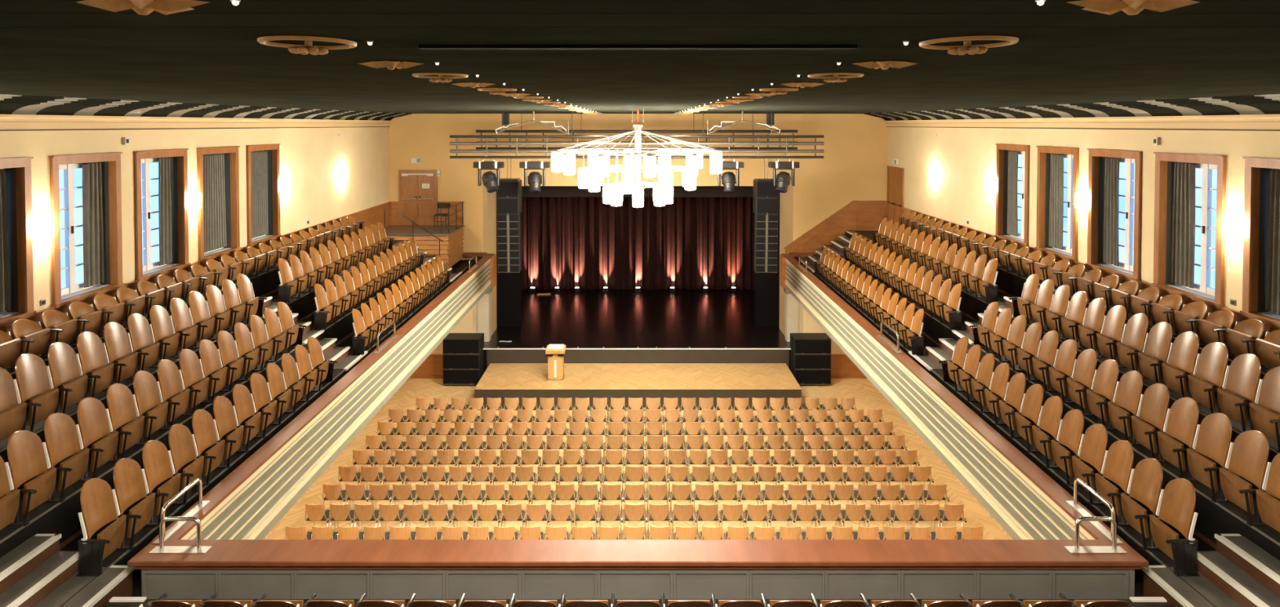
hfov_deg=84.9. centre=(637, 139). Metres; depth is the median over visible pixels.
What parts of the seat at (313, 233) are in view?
backrest, seat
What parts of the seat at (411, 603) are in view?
backrest, seat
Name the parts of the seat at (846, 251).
panel, seat, backrest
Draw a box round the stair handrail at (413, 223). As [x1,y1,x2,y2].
[395,209,443,257]
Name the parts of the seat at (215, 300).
backrest, seat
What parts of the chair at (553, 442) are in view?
backrest, seat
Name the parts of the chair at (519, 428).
backrest, seat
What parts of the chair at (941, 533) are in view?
seat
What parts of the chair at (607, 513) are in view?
backrest, seat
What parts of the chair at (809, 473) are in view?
frame, seat, backrest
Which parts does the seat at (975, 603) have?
seat, backrest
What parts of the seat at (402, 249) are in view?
backrest, seat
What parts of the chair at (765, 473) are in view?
frame, seat, backrest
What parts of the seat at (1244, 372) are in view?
seat, backrest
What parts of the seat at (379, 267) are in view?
backrest, seat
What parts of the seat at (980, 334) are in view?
panel, seat, backrest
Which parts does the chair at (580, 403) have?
backrest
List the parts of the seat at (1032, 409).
seat, backrest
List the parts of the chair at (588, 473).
backrest, seat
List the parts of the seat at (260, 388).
backrest, seat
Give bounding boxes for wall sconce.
[35,215,54,238]
[189,192,201,209]
[280,178,288,191]
[341,169,347,180]
[928,169,934,180]
[986,178,995,191]
[1074,192,1086,209]
[1221,215,1240,238]
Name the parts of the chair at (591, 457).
seat, backrest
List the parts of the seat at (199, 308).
backrest, seat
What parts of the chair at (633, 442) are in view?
seat, frame, backrest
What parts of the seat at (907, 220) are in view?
seat, backrest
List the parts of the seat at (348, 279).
backrest, seat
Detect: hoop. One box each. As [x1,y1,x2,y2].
[148,516,212,554]
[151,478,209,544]
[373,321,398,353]
[466,255,478,272]
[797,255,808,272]
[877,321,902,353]
[1063,516,1127,554]
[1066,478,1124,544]
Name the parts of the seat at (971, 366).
seat, backrest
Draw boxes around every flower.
[288,40,328,55]
[428,75,452,82]
[488,89,505,94]
[521,97,534,101]
[741,97,754,101]
[770,89,786,94]
[823,75,847,82]
[946,40,988,55]
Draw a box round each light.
[230,0,240,5]
[366,40,373,44]
[473,159,504,192]
[519,159,550,192]
[717,159,743,192]
[768,159,799,193]
[902,40,909,44]
[1035,0,1045,5]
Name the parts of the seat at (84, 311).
backrest, seat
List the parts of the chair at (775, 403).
seat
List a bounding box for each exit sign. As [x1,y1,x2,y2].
[411,157,421,163]
[893,159,897,164]
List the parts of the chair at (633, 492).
seat, backrest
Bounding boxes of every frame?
[495,111,568,134]
[706,111,780,134]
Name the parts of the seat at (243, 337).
backrest, seat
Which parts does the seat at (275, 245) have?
backrest, seat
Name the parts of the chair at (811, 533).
seat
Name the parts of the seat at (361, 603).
backrest, seat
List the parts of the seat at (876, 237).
panel, seat, backrest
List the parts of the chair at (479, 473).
backrest, frame, seat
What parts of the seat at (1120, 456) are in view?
seat, backrest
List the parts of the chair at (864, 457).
seat, backrest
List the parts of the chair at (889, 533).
seat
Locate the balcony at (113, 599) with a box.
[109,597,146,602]
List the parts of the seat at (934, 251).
seat, backrest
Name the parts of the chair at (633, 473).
frame, seat, backrest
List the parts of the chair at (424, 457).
backrest, seat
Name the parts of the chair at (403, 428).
backrest, seat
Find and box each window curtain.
[0,168,10,312]
[81,161,104,288]
[156,156,173,266]
[202,153,226,253]
[250,150,268,239]
[1007,150,1018,236]
[1048,153,1063,249]
[1102,156,1121,266]
[1170,161,1196,288]
[1265,168,1279,314]
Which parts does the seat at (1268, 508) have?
seat, backrest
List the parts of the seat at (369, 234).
backrest, seat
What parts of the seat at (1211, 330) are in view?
seat, backrest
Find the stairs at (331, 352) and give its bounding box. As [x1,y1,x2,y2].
[229,296,368,371]
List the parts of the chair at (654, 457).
seat, frame, backrest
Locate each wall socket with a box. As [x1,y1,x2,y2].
[40,298,45,306]
[1230,298,1235,306]
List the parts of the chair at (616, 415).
backrest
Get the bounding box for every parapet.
[127,539,1148,599]
[151,252,497,541]
[779,252,1124,541]
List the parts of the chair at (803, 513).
seat, frame, backrest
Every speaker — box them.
[497,213,520,222]
[497,219,520,229]
[497,226,520,236]
[497,234,520,244]
[497,241,520,250]
[497,248,520,257]
[497,256,520,265]
[497,263,520,272]
[754,213,777,222]
[754,219,777,229]
[754,226,777,236]
[754,234,777,244]
[754,241,777,250]
[754,248,777,257]
[754,256,777,265]
[754,263,777,272]
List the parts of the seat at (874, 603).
seat, backrest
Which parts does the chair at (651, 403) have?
backrest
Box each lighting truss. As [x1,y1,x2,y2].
[449,111,823,158]
[475,113,797,149]
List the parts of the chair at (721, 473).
frame, seat, backrest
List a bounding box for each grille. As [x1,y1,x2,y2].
[443,340,478,353]
[443,355,478,368]
[443,370,478,383]
[497,182,517,196]
[497,199,517,213]
[497,215,518,221]
[497,222,518,228]
[497,229,518,235]
[497,236,518,243]
[497,244,518,250]
[497,251,519,257]
[497,258,519,264]
[498,266,519,271]
[755,244,777,250]
[755,251,777,257]
[755,258,776,264]
[755,266,776,271]
[756,215,777,221]
[756,222,777,228]
[756,229,777,235]
[756,236,777,243]
[757,182,777,196]
[757,199,777,213]
[795,340,830,353]
[795,355,830,368]
[795,370,830,383]
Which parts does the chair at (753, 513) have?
frame, seat, backrest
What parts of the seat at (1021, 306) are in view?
panel, seat, backrest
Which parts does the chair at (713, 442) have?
seat, backrest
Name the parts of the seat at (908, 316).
seat, backrest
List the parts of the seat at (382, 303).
backrest, seat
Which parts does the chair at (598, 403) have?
backrest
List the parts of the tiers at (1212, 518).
riser skirting, riser skirting, riser skirting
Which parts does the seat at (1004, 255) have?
seat, backrest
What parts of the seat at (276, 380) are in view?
backrest, seat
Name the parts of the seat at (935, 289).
seat, backrest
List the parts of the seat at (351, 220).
backrest, seat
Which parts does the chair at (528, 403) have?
seat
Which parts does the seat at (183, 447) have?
backrest, seat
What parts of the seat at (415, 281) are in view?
backrest, seat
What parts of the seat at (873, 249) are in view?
seat, backrest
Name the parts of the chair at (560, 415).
backrest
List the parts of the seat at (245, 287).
backrest, seat, panel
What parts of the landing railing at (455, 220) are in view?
rail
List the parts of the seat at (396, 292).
backrest, seat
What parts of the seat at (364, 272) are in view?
backrest, seat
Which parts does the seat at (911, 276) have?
seat, backrest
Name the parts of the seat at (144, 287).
backrest, seat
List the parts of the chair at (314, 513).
backrest, seat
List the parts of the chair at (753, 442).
seat, backrest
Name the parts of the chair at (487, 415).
seat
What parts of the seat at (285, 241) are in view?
backrest, seat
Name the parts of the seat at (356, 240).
backrest, seat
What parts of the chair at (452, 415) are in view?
backrest, seat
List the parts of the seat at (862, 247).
seat, backrest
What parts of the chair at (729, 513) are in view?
seat, frame, backrest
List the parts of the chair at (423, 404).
backrest, seat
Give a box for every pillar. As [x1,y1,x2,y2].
[477,288,493,342]
[783,288,798,342]
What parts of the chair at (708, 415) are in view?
seat, backrest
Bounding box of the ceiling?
[0,0,1279,113]
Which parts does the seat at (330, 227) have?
backrest, seat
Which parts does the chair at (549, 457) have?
backrest, seat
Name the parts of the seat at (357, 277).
backrest, seat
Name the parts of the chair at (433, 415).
backrest, seat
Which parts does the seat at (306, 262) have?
backrest, seat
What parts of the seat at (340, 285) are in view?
backrest, seat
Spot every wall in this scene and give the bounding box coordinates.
[0,127,389,311]
[388,113,887,354]
[886,127,1279,311]
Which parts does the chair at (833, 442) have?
seat, backrest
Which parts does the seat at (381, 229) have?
backrest, seat, panel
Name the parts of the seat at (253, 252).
backrest, seat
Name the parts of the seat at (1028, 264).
seat, backrest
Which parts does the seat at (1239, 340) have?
seat, backrest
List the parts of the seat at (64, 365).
backrest, seat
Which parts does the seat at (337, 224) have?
backrest, seat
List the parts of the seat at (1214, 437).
seat, backrest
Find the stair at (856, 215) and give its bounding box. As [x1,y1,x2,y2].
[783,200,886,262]
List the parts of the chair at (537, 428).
backrest, seat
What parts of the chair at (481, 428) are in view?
backrest, seat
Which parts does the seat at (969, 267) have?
seat, backrest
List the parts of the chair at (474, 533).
seat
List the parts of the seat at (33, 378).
backrest, seat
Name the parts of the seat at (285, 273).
panel, backrest, seat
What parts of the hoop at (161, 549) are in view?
plate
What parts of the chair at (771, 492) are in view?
seat, frame, backrest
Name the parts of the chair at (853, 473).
frame, seat, backrest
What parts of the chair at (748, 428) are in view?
seat, backrest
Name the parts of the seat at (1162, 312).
seat, backrest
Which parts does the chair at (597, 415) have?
backrest, seat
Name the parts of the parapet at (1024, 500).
post, moulding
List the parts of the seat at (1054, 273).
seat, backrest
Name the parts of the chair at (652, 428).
seat, frame, backrest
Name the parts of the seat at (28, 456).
backrest, seat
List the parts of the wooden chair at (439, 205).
leg, seat, backrest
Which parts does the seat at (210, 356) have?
backrest, seat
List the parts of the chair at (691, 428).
seat, backrest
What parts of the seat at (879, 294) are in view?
seat, backrest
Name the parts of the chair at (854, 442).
seat, backrest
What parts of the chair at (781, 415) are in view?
seat, backrest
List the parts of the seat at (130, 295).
backrest, seat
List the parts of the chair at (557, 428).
backrest, seat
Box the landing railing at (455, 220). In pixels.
[384,201,463,233]
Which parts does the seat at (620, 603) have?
seat, backrest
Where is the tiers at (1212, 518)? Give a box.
[800,225,1279,606]
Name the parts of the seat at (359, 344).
panel, backrest, seat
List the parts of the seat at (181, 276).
backrest, seat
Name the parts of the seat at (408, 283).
backrest, seat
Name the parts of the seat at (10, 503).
backrest, seat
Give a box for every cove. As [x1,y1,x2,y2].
[0,93,411,120]
[864,93,1279,120]
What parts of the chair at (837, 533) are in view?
seat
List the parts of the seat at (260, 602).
backrest, seat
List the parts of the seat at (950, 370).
panel, seat, backrest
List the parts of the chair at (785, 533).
seat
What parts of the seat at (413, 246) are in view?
backrest, seat, panel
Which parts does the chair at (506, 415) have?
backrest, seat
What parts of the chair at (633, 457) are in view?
seat, frame, backrest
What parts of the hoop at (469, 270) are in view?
plate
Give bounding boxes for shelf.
[546,351,565,356]
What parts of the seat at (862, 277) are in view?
seat, backrest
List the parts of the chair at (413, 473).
backrest, seat, frame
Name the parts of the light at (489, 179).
hanging handle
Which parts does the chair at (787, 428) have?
seat, backrest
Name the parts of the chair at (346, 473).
backrest, seat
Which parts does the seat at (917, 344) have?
seat, panel, backrest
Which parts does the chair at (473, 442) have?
backrest, seat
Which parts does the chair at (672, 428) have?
seat, backrest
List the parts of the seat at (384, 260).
backrest, seat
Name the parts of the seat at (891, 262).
seat, backrest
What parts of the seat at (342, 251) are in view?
backrest, seat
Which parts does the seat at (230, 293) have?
backrest, seat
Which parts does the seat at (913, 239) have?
seat, backrest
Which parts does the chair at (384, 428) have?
backrest, seat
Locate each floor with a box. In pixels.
[104,599,1171,606]
[263,378,1013,539]
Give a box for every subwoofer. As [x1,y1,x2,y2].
[442,333,484,355]
[442,349,483,369]
[442,364,484,386]
[496,158,521,198]
[496,195,521,214]
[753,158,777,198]
[753,196,777,214]
[790,333,831,355]
[790,349,831,369]
[790,363,831,386]
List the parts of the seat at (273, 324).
backrest, seat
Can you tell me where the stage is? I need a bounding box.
[483,288,791,373]
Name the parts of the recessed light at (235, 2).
bulb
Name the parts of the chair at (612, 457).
backrest, seat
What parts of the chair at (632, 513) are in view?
seat, backrest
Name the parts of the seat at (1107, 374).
seat, backrest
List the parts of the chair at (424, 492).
backrest, seat, frame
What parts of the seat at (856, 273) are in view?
seat, backrest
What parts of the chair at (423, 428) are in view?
backrest, seat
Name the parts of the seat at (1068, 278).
seat, backrest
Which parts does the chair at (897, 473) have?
frame, seat, backrest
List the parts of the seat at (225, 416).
backrest, seat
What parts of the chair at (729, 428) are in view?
seat, backrest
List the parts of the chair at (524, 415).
backrest, seat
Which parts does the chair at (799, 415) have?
seat, backrest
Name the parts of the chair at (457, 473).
backrest, seat, frame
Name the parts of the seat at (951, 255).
seat, backrest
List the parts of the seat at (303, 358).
backrest, seat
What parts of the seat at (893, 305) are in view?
seat, backrest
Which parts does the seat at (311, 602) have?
backrest, seat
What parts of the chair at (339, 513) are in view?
backrest, seat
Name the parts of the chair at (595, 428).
seat, backrest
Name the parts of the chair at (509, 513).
backrest, seat, frame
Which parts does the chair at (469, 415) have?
backrest, seat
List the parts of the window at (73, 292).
handle, sill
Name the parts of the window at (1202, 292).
sill, handle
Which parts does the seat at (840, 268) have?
seat, backrest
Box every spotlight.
[529,287,535,291]
[554,287,559,291]
[635,287,640,291]
[702,287,708,291]
[730,287,736,291]
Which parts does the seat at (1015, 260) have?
seat, backrest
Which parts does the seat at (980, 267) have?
seat, backrest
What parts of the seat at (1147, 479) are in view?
seat, backrest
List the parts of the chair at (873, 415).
seat, backrest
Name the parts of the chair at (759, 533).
seat, frame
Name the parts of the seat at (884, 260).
seat, backrest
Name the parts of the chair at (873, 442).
seat, backrest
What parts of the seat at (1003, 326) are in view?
seat, backrest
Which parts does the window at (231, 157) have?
sill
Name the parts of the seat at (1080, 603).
seat, backrest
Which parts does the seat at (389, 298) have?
backrest, seat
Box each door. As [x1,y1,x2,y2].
[398,169,437,225]
[886,165,904,227]
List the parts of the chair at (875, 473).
frame, seat, backrest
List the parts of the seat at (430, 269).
backrest, seat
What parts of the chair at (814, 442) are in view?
seat, backrest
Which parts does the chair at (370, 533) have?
seat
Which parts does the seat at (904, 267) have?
seat, backrest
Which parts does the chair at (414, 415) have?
backrest, seat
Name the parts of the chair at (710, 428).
seat, backrest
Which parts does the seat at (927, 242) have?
seat, backrest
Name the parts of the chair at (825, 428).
seat, backrest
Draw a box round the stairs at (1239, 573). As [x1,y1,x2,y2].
[1141,533,1279,606]
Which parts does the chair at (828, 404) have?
seat, backrest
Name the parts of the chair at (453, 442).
backrest, seat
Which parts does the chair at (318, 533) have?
seat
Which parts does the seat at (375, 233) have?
backrest, seat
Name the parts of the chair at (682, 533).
frame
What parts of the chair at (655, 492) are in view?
seat, backrest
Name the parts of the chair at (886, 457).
seat, backrest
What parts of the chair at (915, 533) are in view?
seat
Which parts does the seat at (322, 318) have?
panel, backrest, seat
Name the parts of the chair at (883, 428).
seat, backrest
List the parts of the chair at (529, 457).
backrest, seat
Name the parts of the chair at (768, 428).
seat, backrest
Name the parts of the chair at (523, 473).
backrest, seat, frame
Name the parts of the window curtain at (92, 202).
curtain rail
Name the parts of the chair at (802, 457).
seat, backrest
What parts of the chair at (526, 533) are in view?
frame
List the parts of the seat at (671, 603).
seat, backrest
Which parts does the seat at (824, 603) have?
seat, backrest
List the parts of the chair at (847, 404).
seat, backrest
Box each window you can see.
[0,156,35,326]
[48,151,124,308]
[133,148,190,281]
[196,146,241,262]
[245,143,281,247]
[994,143,1030,247]
[1034,146,1079,262]
[1085,148,1142,281]
[1151,151,1226,308]
[1240,156,1279,327]
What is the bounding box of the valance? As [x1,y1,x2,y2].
[521,186,753,197]
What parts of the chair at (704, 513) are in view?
seat, backrest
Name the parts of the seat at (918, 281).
seat, backrest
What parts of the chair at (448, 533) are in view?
seat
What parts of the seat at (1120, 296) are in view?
seat, backrest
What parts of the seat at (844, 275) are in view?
seat, backrest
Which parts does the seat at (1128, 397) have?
seat, backrest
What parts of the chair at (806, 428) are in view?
seat, backrest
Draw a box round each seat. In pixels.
[0,330,34,368]
[0,367,41,441]
[0,456,36,530]
[7,430,72,515]
[12,319,62,357]
[15,353,72,426]
[41,310,89,346]
[44,413,103,492]
[48,342,101,410]
[69,302,113,337]
[76,331,126,396]
[76,478,142,576]
[77,397,132,471]
[93,294,135,329]
[103,321,149,383]
[106,383,157,453]
[113,457,169,538]
[116,287,155,321]
[127,313,170,371]
[133,370,180,437]
[137,280,174,313]
[138,593,202,606]
[142,440,194,515]
[149,305,190,360]
[156,275,191,306]
[157,359,201,422]
[168,423,216,495]
[169,297,208,351]
[174,269,208,299]
[178,349,220,408]
[188,291,224,342]
[191,264,222,293]
[191,409,236,476]
[191,593,253,606]
[199,339,237,396]
[205,284,239,334]
[206,259,236,286]
[213,395,254,460]
[217,330,253,385]
[221,255,249,281]
[221,279,253,326]
[232,384,271,444]
[234,251,262,276]
[234,322,268,374]
[235,273,266,319]
[244,593,303,606]
[246,247,273,271]
[248,315,282,364]
[249,373,287,431]
[258,243,284,267]
[263,308,294,355]
[266,363,301,417]
[270,240,294,263]
[276,302,306,347]
[277,258,304,303]
[280,236,303,259]
[280,353,314,406]
[288,254,315,293]
[290,233,313,255]
[294,345,326,395]
[296,593,354,606]
[299,231,321,252]
[299,250,324,288]
[306,337,337,385]
[308,227,329,248]
[309,246,333,284]
[313,284,339,329]
[316,225,337,245]
[318,243,341,279]
[324,222,345,243]
[324,279,349,319]
[327,240,349,275]
[333,220,351,239]
[333,274,357,312]
[335,237,356,271]
[339,217,358,237]
[342,270,365,307]
[343,234,364,267]
[346,216,364,235]
[348,593,404,606]
[351,231,370,263]
[351,266,373,302]
[351,308,377,355]
[357,229,377,260]
[358,262,380,297]
[360,302,384,343]
[364,226,383,257]
[365,258,386,293]
[368,297,391,336]
[371,224,389,253]
[373,254,393,288]
[377,222,395,251]
[377,293,399,329]
[379,251,399,284]
[384,288,405,323]
[386,248,404,279]
[391,283,412,319]
[392,245,410,276]
[397,279,417,314]
[398,242,416,272]
[401,593,455,606]
[404,240,421,269]
[404,275,423,308]
[408,237,426,266]
[409,271,428,304]
[415,267,433,299]
[421,264,439,295]
[426,261,443,291]
[431,257,448,287]
[435,255,452,284]
[453,593,506,606]
[506,593,557,606]
[558,593,608,606]
[610,593,660,606]
[661,593,711,606]
[711,593,764,606]
[760,593,816,606]
[810,593,868,606]
[812,247,827,276]
[819,249,831,279]
[823,252,835,284]
[827,255,839,287]
[832,257,844,291]
[837,261,849,294]
[840,232,857,262]
[842,264,854,299]
[847,267,860,303]
[850,235,862,266]
[852,271,866,307]
[854,237,866,269]
[857,275,871,312]
[860,240,872,272]
[860,593,919,606]
[863,279,878,318]
[865,242,877,275]
[870,283,884,323]
[871,217,887,248]
[871,245,883,279]
[876,248,889,284]
[876,288,892,328]
[880,219,893,251]
[882,251,896,288]
[883,293,899,335]
[886,222,898,253]
[888,254,902,292]
[890,297,906,341]
[892,224,905,257]
[895,258,910,297]
[897,226,911,260]
[897,302,915,348]
[898,209,910,230]
[902,262,917,301]
[903,212,915,232]
[904,229,918,263]
[906,308,924,355]
[909,266,924,306]
[909,593,972,606]
[910,213,922,235]
[911,231,924,266]
[915,216,928,237]
[917,234,932,271]
[917,270,933,311]
[922,217,936,239]
[924,237,940,275]
[925,274,942,317]
[929,220,943,243]
[933,240,948,279]
[933,279,951,323]
[937,222,951,245]
[938,337,968,391]
[941,243,957,283]
[943,284,962,329]
[944,225,959,248]
[949,246,966,288]
[951,227,967,250]
[958,345,981,401]
[959,250,976,293]
[959,593,1024,606]
[960,231,976,255]
[968,233,986,259]
[968,254,986,297]
[968,302,999,353]
[970,353,995,413]
[978,236,995,263]
[978,258,999,303]
[984,363,1009,425]
[988,240,1007,267]
[989,308,1012,362]
[999,243,1017,271]
[999,373,1026,438]
[1002,315,1026,371]
[1008,273,1039,324]
[1008,593,1076,606]
[1009,247,1029,276]
[1014,384,1044,453]
[1017,322,1042,381]
[1022,251,1043,281]
[1031,279,1054,332]
[1031,330,1059,391]
[1031,395,1063,468]
[1034,255,1057,286]
[1045,284,1070,340]
[1047,259,1071,292]
[1048,339,1077,403]
[1051,409,1084,485]
[1058,593,1128,606]
[1061,291,1088,348]
[1062,264,1086,294]
[1066,349,1097,416]
[1071,423,1108,505]
[1076,269,1103,304]
[1077,297,1107,358]
[1086,359,1119,430]
[1093,275,1121,311]
[1095,440,1134,526]
[1096,305,1127,368]
[1107,370,1144,445]
[1111,280,1141,319]
[1115,313,1150,379]
[1120,457,1164,550]
[1130,287,1163,328]
[1131,383,1170,462]
[1137,321,1173,391]
[1149,478,1199,576]
[1151,294,1186,337]
[1157,397,1200,481]
[1161,331,1201,404]
[1173,302,1210,346]
[1186,413,1234,502]
[1188,342,1231,419]
[1198,310,1239,357]
[1217,353,1262,433]
[1219,430,1271,526]
[1225,319,1269,368]
[1249,366,1279,453]
[1255,329,1279,368]
[1256,453,1279,533]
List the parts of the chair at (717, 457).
seat, backrest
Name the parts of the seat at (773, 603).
seat, backrest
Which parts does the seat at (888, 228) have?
seat, backrest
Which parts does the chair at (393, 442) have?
backrest, seat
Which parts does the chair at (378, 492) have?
backrest, seat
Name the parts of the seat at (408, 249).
backrest, seat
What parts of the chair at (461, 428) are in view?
backrest, seat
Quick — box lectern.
[545,344,565,381]
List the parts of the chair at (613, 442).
backrest, seat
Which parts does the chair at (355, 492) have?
backrest, seat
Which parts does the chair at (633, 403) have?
backrest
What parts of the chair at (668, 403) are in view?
backrest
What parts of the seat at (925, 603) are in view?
seat, backrest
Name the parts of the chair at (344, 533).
seat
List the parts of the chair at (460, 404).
backrest, seat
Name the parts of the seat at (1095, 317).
seat, backrest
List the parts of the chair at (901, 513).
frame, seat, backrest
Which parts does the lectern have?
foot plate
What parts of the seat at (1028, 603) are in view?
seat, backrest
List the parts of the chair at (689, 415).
seat, backrest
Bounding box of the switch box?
[436,169,439,176]
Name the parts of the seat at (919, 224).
seat, backrest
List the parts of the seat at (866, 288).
seat, backrest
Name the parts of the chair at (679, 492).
seat, backrest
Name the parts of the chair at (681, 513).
seat, backrest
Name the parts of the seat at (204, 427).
backrest, seat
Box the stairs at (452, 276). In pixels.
[391,240,462,282]
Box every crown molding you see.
[0,114,391,131]
[884,114,1279,131]
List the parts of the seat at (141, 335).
backrest, seat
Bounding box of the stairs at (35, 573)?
[0,533,134,606]
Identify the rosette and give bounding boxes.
[75,0,208,14]
[257,35,356,55]
[359,61,422,70]
[412,72,468,82]
[453,82,493,88]
[477,88,516,94]
[501,93,531,97]
[513,96,543,101]
[531,99,551,102]
[536,101,560,105]
[550,103,564,106]
[552,105,572,108]
[703,105,723,108]
[711,103,725,106]
[715,101,740,105]
[724,99,744,102]
[732,96,762,101]
[745,93,774,97]
[759,88,798,94]
[782,82,822,88]
[807,72,863,82]
[853,61,916,70]
[919,35,1018,55]
[1066,0,1199,14]
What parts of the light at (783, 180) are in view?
hanging handle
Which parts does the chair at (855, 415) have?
seat, backrest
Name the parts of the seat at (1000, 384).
seat, backrest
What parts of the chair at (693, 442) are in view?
seat, backrest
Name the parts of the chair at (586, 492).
backrest, seat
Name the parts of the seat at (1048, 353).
seat, backrest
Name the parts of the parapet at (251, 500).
moulding, post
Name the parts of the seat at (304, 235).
backrest, seat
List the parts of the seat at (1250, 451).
seat, backrest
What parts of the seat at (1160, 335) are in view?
seat, backrest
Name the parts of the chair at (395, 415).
backrest, seat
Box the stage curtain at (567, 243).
[520,197,755,290]
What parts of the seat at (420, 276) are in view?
backrest, seat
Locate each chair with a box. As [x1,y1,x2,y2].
[284,526,314,539]
[304,503,335,529]
[311,526,339,539]
[322,484,351,509]
[328,503,359,528]
[337,466,364,490]
[337,526,365,539]
[345,484,373,509]
[351,449,377,482]
[353,503,382,529]
[360,466,386,490]
[363,526,391,539]
[364,435,388,466]
[368,484,395,509]
[372,449,397,482]
[376,421,398,451]
[378,503,406,529]
[382,466,407,490]
[384,435,408,466]
[387,408,408,437]
[389,526,417,539]
[391,484,418,505]
[393,449,418,482]
[395,421,417,451]
[403,503,431,527]
[404,435,427,466]
[404,466,429,484]
[406,408,426,437]
[414,397,435,425]
[414,422,436,451]
[414,449,439,482]
[415,484,441,505]
[415,526,444,539]
[423,408,444,437]
[424,435,447,466]
[426,466,450,484]
[427,503,454,527]
[432,397,453,425]
[433,203,449,228]
[434,421,455,451]
[435,449,459,482]
[438,484,463,505]
[441,526,469,539]
[442,408,462,437]
[444,435,467,466]
[448,466,472,484]
[450,397,470,425]
[452,503,478,527]
[453,421,473,450]
[456,449,479,482]
[461,408,479,435]
[462,484,486,505]
[465,435,485,466]
[466,526,493,539]
[468,397,486,410]
[470,466,493,484]
[472,421,493,450]
[476,503,502,527]
[477,449,500,482]
[480,408,498,422]
[484,435,506,466]
[484,484,508,505]
[486,397,504,410]
[491,421,511,450]
[492,466,515,484]
[493,526,519,539]
[497,408,516,435]
[498,449,520,482]
[501,503,525,527]
[503,397,521,410]
[505,435,526,466]
[507,484,531,505]
[511,421,530,450]
[514,466,537,484]
[515,408,535,435]
[519,526,544,539]
[520,449,542,482]
[521,397,539,410]
[524,435,546,466]
[525,503,550,527]
[530,421,550,450]
[531,484,554,505]
[534,408,553,435]
[536,466,558,484]
[539,397,556,410]
[541,449,562,482]
[545,435,565,466]
[545,526,569,539]
[549,422,568,450]
[550,503,573,533]
[553,408,571,435]
[554,484,577,515]
[556,397,574,417]
[558,466,580,495]
[561,449,583,482]
[565,435,586,466]
[568,421,587,450]
[571,408,590,435]
[571,526,595,539]
[574,397,591,419]
[574,503,598,539]
[577,484,600,519]
[581,466,602,497]
[582,449,604,482]
[585,435,605,466]
[587,421,607,451]
[590,408,608,437]
[592,397,609,425]
[597,526,620,539]
[599,503,622,539]
[600,484,623,518]
[603,466,624,497]
[604,449,625,479]
[605,435,626,462]
[607,421,626,451]
[608,408,626,429]
[609,397,626,425]
[622,503,647,533]
[622,526,645,539]
[623,484,647,511]
[624,466,646,491]
[625,449,646,473]
[626,408,644,429]
[626,421,645,442]
[626,435,645,457]
[627,397,644,414]
[644,397,662,425]
[644,408,663,437]
[645,421,664,443]
[645,435,666,462]
[646,449,667,474]
[646,466,668,497]
[647,484,670,511]
[647,503,672,539]
[648,526,671,539]
[662,397,679,425]
[663,408,682,437]
[664,421,684,451]
[665,435,686,466]
[666,449,688,482]
[668,466,690,497]
[670,484,693,518]
[671,504,697,539]
[673,526,697,539]
[680,397,697,421]
[681,408,700,435]
[683,421,702,450]
[684,435,706,466]
[687,449,709,482]
[689,466,712,500]
[692,484,716,517]
[695,503,721,539]
[697,397,715,417]
[698,526,723,539]
[699,408,719,435]
[702,421,722,450]
[705,435,726,466]
[707,449,730,482]
[711,466,735,490]
[714,397,733,410]
[715,484,740,505]
[717,408,737,435]
[719,503,746,527]
[720,422,742,450]
[724,435,746,466]
[724,526,749,539]
[728,449,751,482]
[731,397,751,410]
[733,466,757,484]
[735,408,755,435]
[737,484,763,505]
[739,421,760,450]
[742,503,770,527]
[744,435,766,466]
[749,397,768,410]
[749,449,772,482]
[749,526,775,539]
[753,408,773,435]
[754,466,779,484]
[758,421,780,450]
[760,484,786,505]
[764,435,786,466]
[766,397,786,410]
[767,503,795,527]
[769,449,793,482]
[772,408,792,435]
[774,526,801,539]
[776,466,801,484]
[777,421,799,450]
[782,484,809,505]
[783,435,806,466]
[784,397,804,410]
[789,408,811,435]
[791,449,814,482]
[791,503,819,527]
[795,421,818,450]
[797,466,823,484]
[800,397,822,410]
[800,526,826,539]
[803,435,826,466]
[805,484,833,505]
[807,408,829,435]
[810,449,835,482]
[814,421,837,451]
[814,503,844,527]
[818,397,839,425]
[818,466,845,484]
[822,435,846,466]
[825,526,853,539]
[826,408,848,437]
[828,484,856,505]
[831,449,857,482]
[833,421,857,451]
[835,397,857,425]
[838,503,868,527]
[840,466,867,484]
[842,435,866,466]
[844,408,866,437]
[850,484,879,505]
[850,526,879,539]
[851,449,877,482]
[852,422,875,451]
[862,408,884,437]
[862,435,887,466]
[862,466,889,486]
[862,503,893,529]
[871,421,895,451]
[872,449,898,482]
[873,484,902,509]
[877,526,905,539]
[881,435,906,466]
[884,466,911,490]
[886,503,917,529]
[893,449,919,482]
[896,484,926,509]
[903,526,931,539]
[905,466,933,490]
[910,503,942,529]
[919,484,949,509]
[928,526,957,539]
[933,503,966,529]
[955,526,983,539]
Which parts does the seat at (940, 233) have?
seat, backrest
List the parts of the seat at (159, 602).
backrest, seat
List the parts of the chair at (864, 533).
seat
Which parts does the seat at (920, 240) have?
seat, backrest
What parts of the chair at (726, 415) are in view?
backrest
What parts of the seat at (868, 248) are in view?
seat, backrest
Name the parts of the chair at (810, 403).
seat, backrest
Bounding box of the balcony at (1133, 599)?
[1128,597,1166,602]
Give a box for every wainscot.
[0,202,390,351]
[902,207,1279,351]
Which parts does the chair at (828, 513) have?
seat, frame, backrest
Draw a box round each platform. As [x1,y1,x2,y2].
[377,225,464,268]
[474,363,801,408]
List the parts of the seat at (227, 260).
backrest, seat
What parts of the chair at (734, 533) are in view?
frame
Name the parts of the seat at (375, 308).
backrest, seat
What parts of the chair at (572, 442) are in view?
backrest, seat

